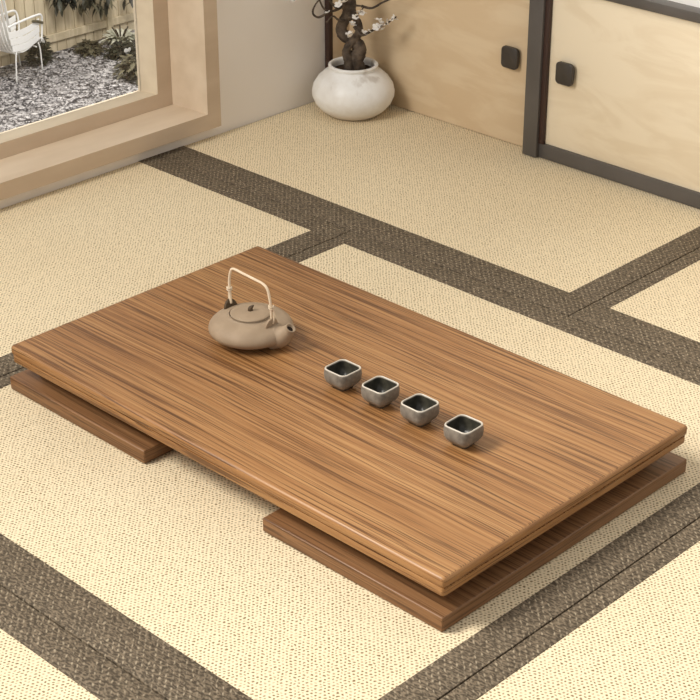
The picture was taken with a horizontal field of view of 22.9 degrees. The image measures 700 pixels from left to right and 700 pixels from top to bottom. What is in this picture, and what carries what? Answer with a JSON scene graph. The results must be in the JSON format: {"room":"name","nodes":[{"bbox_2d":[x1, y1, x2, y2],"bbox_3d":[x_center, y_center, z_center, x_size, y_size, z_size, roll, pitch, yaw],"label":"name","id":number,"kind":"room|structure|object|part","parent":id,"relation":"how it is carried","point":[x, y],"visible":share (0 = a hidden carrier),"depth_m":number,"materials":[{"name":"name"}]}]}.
{"room":"japanese tea room","nodes":[
{"label":"japanese tea room","id":0,"kind":"room"},
{"bbox_2d":[0,30,137,132],"bbox_3d":[-2.242,-1.067,6.848,4.899,0.050,9.000,24,36,38],"label":"gravel ground","id":1,"kind":"structure","parent":0,"point":[79,85],"depth_m":6.71,"materials":[{"name":"grey gravel"}]},
{"bbox_2d":[0,0,44,82],"bbox_3d":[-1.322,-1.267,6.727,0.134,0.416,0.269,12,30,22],"label":"garden chair","id":2,"kind":"object","parent":1,"relation":"on","point":[27,41],"visible":1,"depth_m":6.72,"materials":[{"name":"white metal"}]},
{"bbox_3d":[-1.299,-1.101,6.723,0.007,0.125,0.019,19,33,32],"label":"leg","id":3,"kind":"part","parent":2,"relation":"part of","materials":[{"name":"white metal"}]},
{"bbox_3d":[-1.228,-1.288,6.778,0.009,0.034,0.071,12,30,22],"label":"armrest","id":4,"kind":"part","parent":2,"relation":"part of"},
{"bbox_3d":[-1.230,-1.168,6.857,0.006,0.119,0.025,7,29,14],"label":"leg","id":5,"kind":"part","parent":2,"relation":"part of","materials":[{"name":"white metal"}]},
{"bbox_2d":[24,34,53,64],"bbox_3d":[-1.247,-1.207,6.927,0.111,0.124,0.142,24,36,38],"label":"shrub","id":6,"kind":"object","parent":1,"relation":"on","point":[46,54],"visible":0.79,"depth_m":6.91,"materials":[{"name":"green plant"}]},
{"bbox_2d":[0,0,134,66],"bbox_3d":[-1.993,-1.022,6.267,0.037,0.410,4.380,24,36,38],"label":"fence","id":7,"kind":"object","parent":1,"relation":"on","point":[64,32],"visible":0.38,"depth_m":7.08,"materials":[{"name":"beige wood"}]},
{"bbox_3d":[-1.991,-0.900,6.329,0.012,0.032,4.380,24,36,38],"label":"rail","id":8,"kind":"part","parent":7,"relation":"part of","materials":[{"name":"beige wood"}]},
{"bbox_3d":[-1.008,-1.489,7.154,0.022,0.410,0.028,24,36,38],"label":"post","id":9,"kind":"part","parent":7,"relation":"part of","materials":[{"name":"beige wood"}]},
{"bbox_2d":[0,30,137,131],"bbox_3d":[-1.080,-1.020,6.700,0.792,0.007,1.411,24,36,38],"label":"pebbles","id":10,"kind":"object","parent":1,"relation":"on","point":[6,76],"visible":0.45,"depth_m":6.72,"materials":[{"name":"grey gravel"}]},
{"bbox_2d":[46,0,132,19],"bbox_3d":[-1.130,-1.683,6.997,0.328,0.905,0.410,24,36,38],"label":"tree","id":11,"kind":"object","parent":1,"relation":"on","point":[60,5],"visible":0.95,"depth_m":7.04,"materials":[{"name":"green plant"}]},
{"bbox_2d":[72,39,106,57],"bbox_3d":[-1.069,-1.240,7.083,0.162,0.070,0.141,24,36,38],"label":"hosta","id":12,"kind":"object","parent":1,"relation":"on","point":[94,48],"visible":1,"depth_m":7.05,"materials":[{"name":"green plant"}]},
{"bbox_2d":[100,25,134,45],"bbox_3d":[-0.955,-1.306,7.171,0.162,0.072,0.166,19,33,32],"label":"hosta","id":13,"kind":"object","parent":1,"relation":"on","point":[113,35],"visible":0.94,"depth_m":7.16,"materials":[{"name":"green plant"}]},
{"bbox_3d":[-0.951,-1.306,7.171,0.068,0.072,0.072,24,36,38],"label":"stem","id":14,"kind":"part","parent":13,"relation":"part of","materials":[{"name":"green plant"}]},
{"bbox_2d":[103,40,135,60],"bbox_3d":[-0.925,-1.220,7.040,0.145,0.070,0.191,24,36,38],"label":"hosta","id":15,"kind":"object","parent":1,"relation":"on","point":[115,51],"visible":0.85,"depth_m":7.01,"materials":[{"name":"green plant"}]},
{"bbox_2d":[112,52,137,84],"bbox_3d":[-0.838,-1.111,6.779,0.222,0.112,0.208,24,36,38],"label":"shrub","id":16,"kind":"object","parent":1,"relation":"on","point":[128,66],"visible":0.55,"depth_m":6.75,"materials":[{"name":"green plant"}]},
{"bbox_2d":[0,0,324,208],"bbox_3d":[-1.711,-0.861,3.457,0.180,2.760,5.100,24,36,38],"label":"wall","id":17,"kind":"structure","parent":0,"point":[272,52],"depth_m":5.01,"materials":[{"name":"white paint"}]},
{"bbox_2d":[0,0,220,199],"bbox_3d":[-1.891,-0.904,3.200,0.208,2.084,4.152,24,36,38],"label":"window","id":18,"kind":"structure","parent":17,"relation":"in","point":[177,96],"depth_m":4.80,"materials":[{"name":"beige wood"}]},
{"bbox_3d":[-1.940,-0.926,3.242,0.071,1.991,4.027,24,36,38],"label":"sash","id":19,"kind":"part","parent":18,"relation":"part of","materials":[{"name":"beige wood"}]},
{"bbox_2d":[669,0,699,7],"bbox_3d":[1.502,-1.191,3.615,4.020,2.330,0.200,24,36,38],"label":"wall","id":20,"kind":"structure","parent":0,"point":[696,3],"depth_m":4.34,"materials":[{"name":"white paint"}]},
{"bbox_3d":[-0.276,0.641,2.672,4.220,0.030,5.100,24,36,38],"label":"floor","id":21,"kind":"structure","parent":0,"visible":0},
{"bbox_2d":[0,586,164,699],"bbox_3d":[-1.141,0.641,2.607,1.617,0.031,1.405,24,36,38],"label":"mat","id":22,"kind":"object","parent":21,"relation":"on","point":[40,660],"visible":1,"depth_m":2.81,"materials":[{"name":"fabric"}]},
{"bbox_2d":[0,155,348,376],"bbox_3d":[-0.801,-0.156,4.123,0.756,0.031,1.519,24,36,38],"label":"mat","id":23,"kind":"object","parent":21,"relation":"on","point":[72,252],"visible":0.77,"depth_m":4.34,"materials":[{"name":"fabric"}]},
{"bbox_2d":[0,231,699,699],"bbox_3d":[-0.034,0.190,3.462,1.378,0.031,1.519,24,36,38],"label":"mat","id":24,"kind":"object","parent":21,"relation":"on","point":[166,567],"visible":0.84,"depth_m":3.09,"materials":[{"name":"fabric"}]},
{"bbox_2d":[10,246,686,631],"bbox_3d":[-0.032,0.113,3.465,1.213,0.103,0.714,24,36,38],"label":"table","id":25,"kind":"object","parent":24,"relation":"on","point":[437,529],"visible":1,"depth_m":3.31,"materials":[{"name":"brown wood"}]},
{"bbox_2d":[208,268,295,349],"bbox_3d":[-0.207,-0.088,3.582,0.178,0.150,0.178,-5,28,-9],"label":"teapot","id":26,"kind":"object","parent":25,"relation":"on","point":[248,325],"visible":1,"depth_m":3.55,"materials":[{"name":"beige ceramic"}]},
{"bbox_3d":[-0.207,-0.079,3.586,0.086,0.008,0.086,24,36,38],"label":"lid","id":27,"kind":"part","parent":26,"relation":"part of","materials":[{"name":"beige ceramic"}]},
{"bbox_3d":[-0.207,-0.116,3.567,0.132,0.088,0.006,24,36,38],"label":"handle","id":28,"kind":"part","parent":26,"relation":"part of","materials":[{"name":"wicker"}]},
{"bbox_3d":[-0.144,-0.026,3.555,0.062,0.064,0.056,24,36,38],"label":"spout","id":29,"kind":"part","parent":26,"relation":"part of","materials":[{"name":"beige ceramic"}]},
{"bbox_2d":[324,359,361,391],"bbox_3d":[-0.014,0.053,3.421,0.061,0.043,0.061,24,36,38],"label":"tea cup","id":30,"kind":"object","parent":25,"relation":"on","point":[342,374],"visible":1,"depth_m":3.41,"materials":[{"name":"grey ceramic"}]},
{"bbox_2d":[361,376,399,408],"bbox_3d":[0.059,0.085,3.360,0.061,0.043,0.061,23,36,37],"label":"tea cup","id":31,"kind":"object","parent":25,"relation":"on","point":[379,392],"visible":1,"depth_m":3.35,"materials":[{"name":"grey ceramic"}]},
{"bbox_2d":[400,393,439,426],"bbox_3d":[0.133,0.119,3.297,0.061,0.043,0.061,-25,37,-39],"label":"tea cup","id":32,"kind":"object","parent":25,"relation":"on","point":[419,409],"visible":1,"depth_m":3.29,"materials":[{"name":"grey ceramic"}]},
{"bbox_2d":[443,414,483,448],"bbox_3d":[0.212,0.156,3.225,0.061,0.043,0.061,23,35,36],"label":"tea cup","id":33,"kind":"object","parent":25,"relation":"on","point":[462,430],"visible":1,"depth_m":3.21,"materials":[{"name":"grey ceramic"}]},
{"bbox_2d":[157,102,699,316],"bbox_3d":[0.245,-0.427,4.636,1.448,0.031,0.765,24,36,38],"label":"mat","id":34,"kind":"object","parent":21,"relation":"on","point":[562,239],"visible":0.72,"depth_m":4.55,"materials":[{"name":"fabric"}]},
{"bbox_2d":[287,0,398,120],"bbox_3d":[-0.009,-1.000,4.937,0.270,0.704,0.323,24,36,38],"label":"potted plant","id":35,"kind":"object","parent":34,"relation":"on","point":[352,87],"visible":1,"depth_m":5.01,"materials":[{"name":"grey plant"}]},
{"bbox_3d":[0.010,-0.774,5.098,0.245,0.154,0.245,24,36,38],"label":"pot","id":36,"kind":"part","parent":35,"relation":"part of","materials":[{"name":"white ceramic"}]},
{"bbox_2d":[325,0,699,208],"bbox_3d":[0.969,-0.561,4.297,2.819,0.519,0.097,24,36,38],"label":"base cabinet","id":37,"kind":"object","parent":34,"relation":"on","point":[607,89],"visible":0.8,"depth_m":4.67,"materials":[{"name":"beige wood"}]},
{"bbox_3d":[-0.063,-1.000,5.136,0.018,0.519,0.016,24,36,38],"label":"corner post","id":38,"kind":"part","parent":37,"relation":"part of","materials":[{"name":"black wood"}]},
{"bbox_3d":[0.258,-0.896,4.971,0.716,0.485,0.008,24,36,38],"label":"door","id":39,"kind":"part","parent":37,"relation":"part of","materials":[{"name":"beige wood"}]},
{"bbox_3d":[0.447,-0.812,4.785,0.057,0.061,0.020,24,36,38],"label":"knob","id":40,"kind":"part","parent":37,"relation":"part of","materials":[{"name":"brown metal"}]},
{"bbox_3d":[0.517,-0.765,4.722,0.048,0.484,0.051,24,36,38],"label":"divider post","id":41,"kind":"part","parent":37,"relation":"part of","materials":[{"name":"grey paint"}]},
{"bbox_3d":[0.580,-0.744,4.640,0.056,0.061,0.020,24,36,38],"label":"knob","id":42,"kind":"part","parent":37,"relation":"part of","materials":[{"name":"brown metal"}]},
{"bbox_3d":[1.270,-0.234,4.185,2.038,0.042,0.039,24,36,38],"label":"rail","id":43,"kind":"part","parent":37,"relation":"part of","materials":[{"name":"grey paint"}]},
{"bbox_3d":[1.266,-0.447,4.069,2.038,0.443,0.014,24,36,38],"label":"door","id":44,"kind":"part","parent":37,"relation":"part of","materials":[{"name":"beige wood"}]},
{"bbox_3d":[0.997,-0.778,4.196,2.796,0.026,0.041,24,36,38],"label":"rail","id":45,"kind":"part","parent":37,"relation":"part of","materials":[{"name":"grey paint"}]},
{"bbox_2d":[440,518,699,699],"bbox_3d":[0.494,0.691,2.508,0.875,0.031,2.329,24,36,38],"label":"mat","id":46,"kind":"object","parent":21,"relation":"on","point":[636,636],"visible":1,"depth_m":2.85,"materials":[{"name":"fabric"}]},
{"bbox_2d":[569,248,699,367],"bbox_3d":[1.292,0.045,3.734,1.466,0.031,0.765,24,36,38],"label":"mat","id":47,"kind":"object","parent":21,"relation":"on","point":[659,311],"visible":0.88,"depth_m":3.96,"materials":[{"name":"fabric"}]}
]}

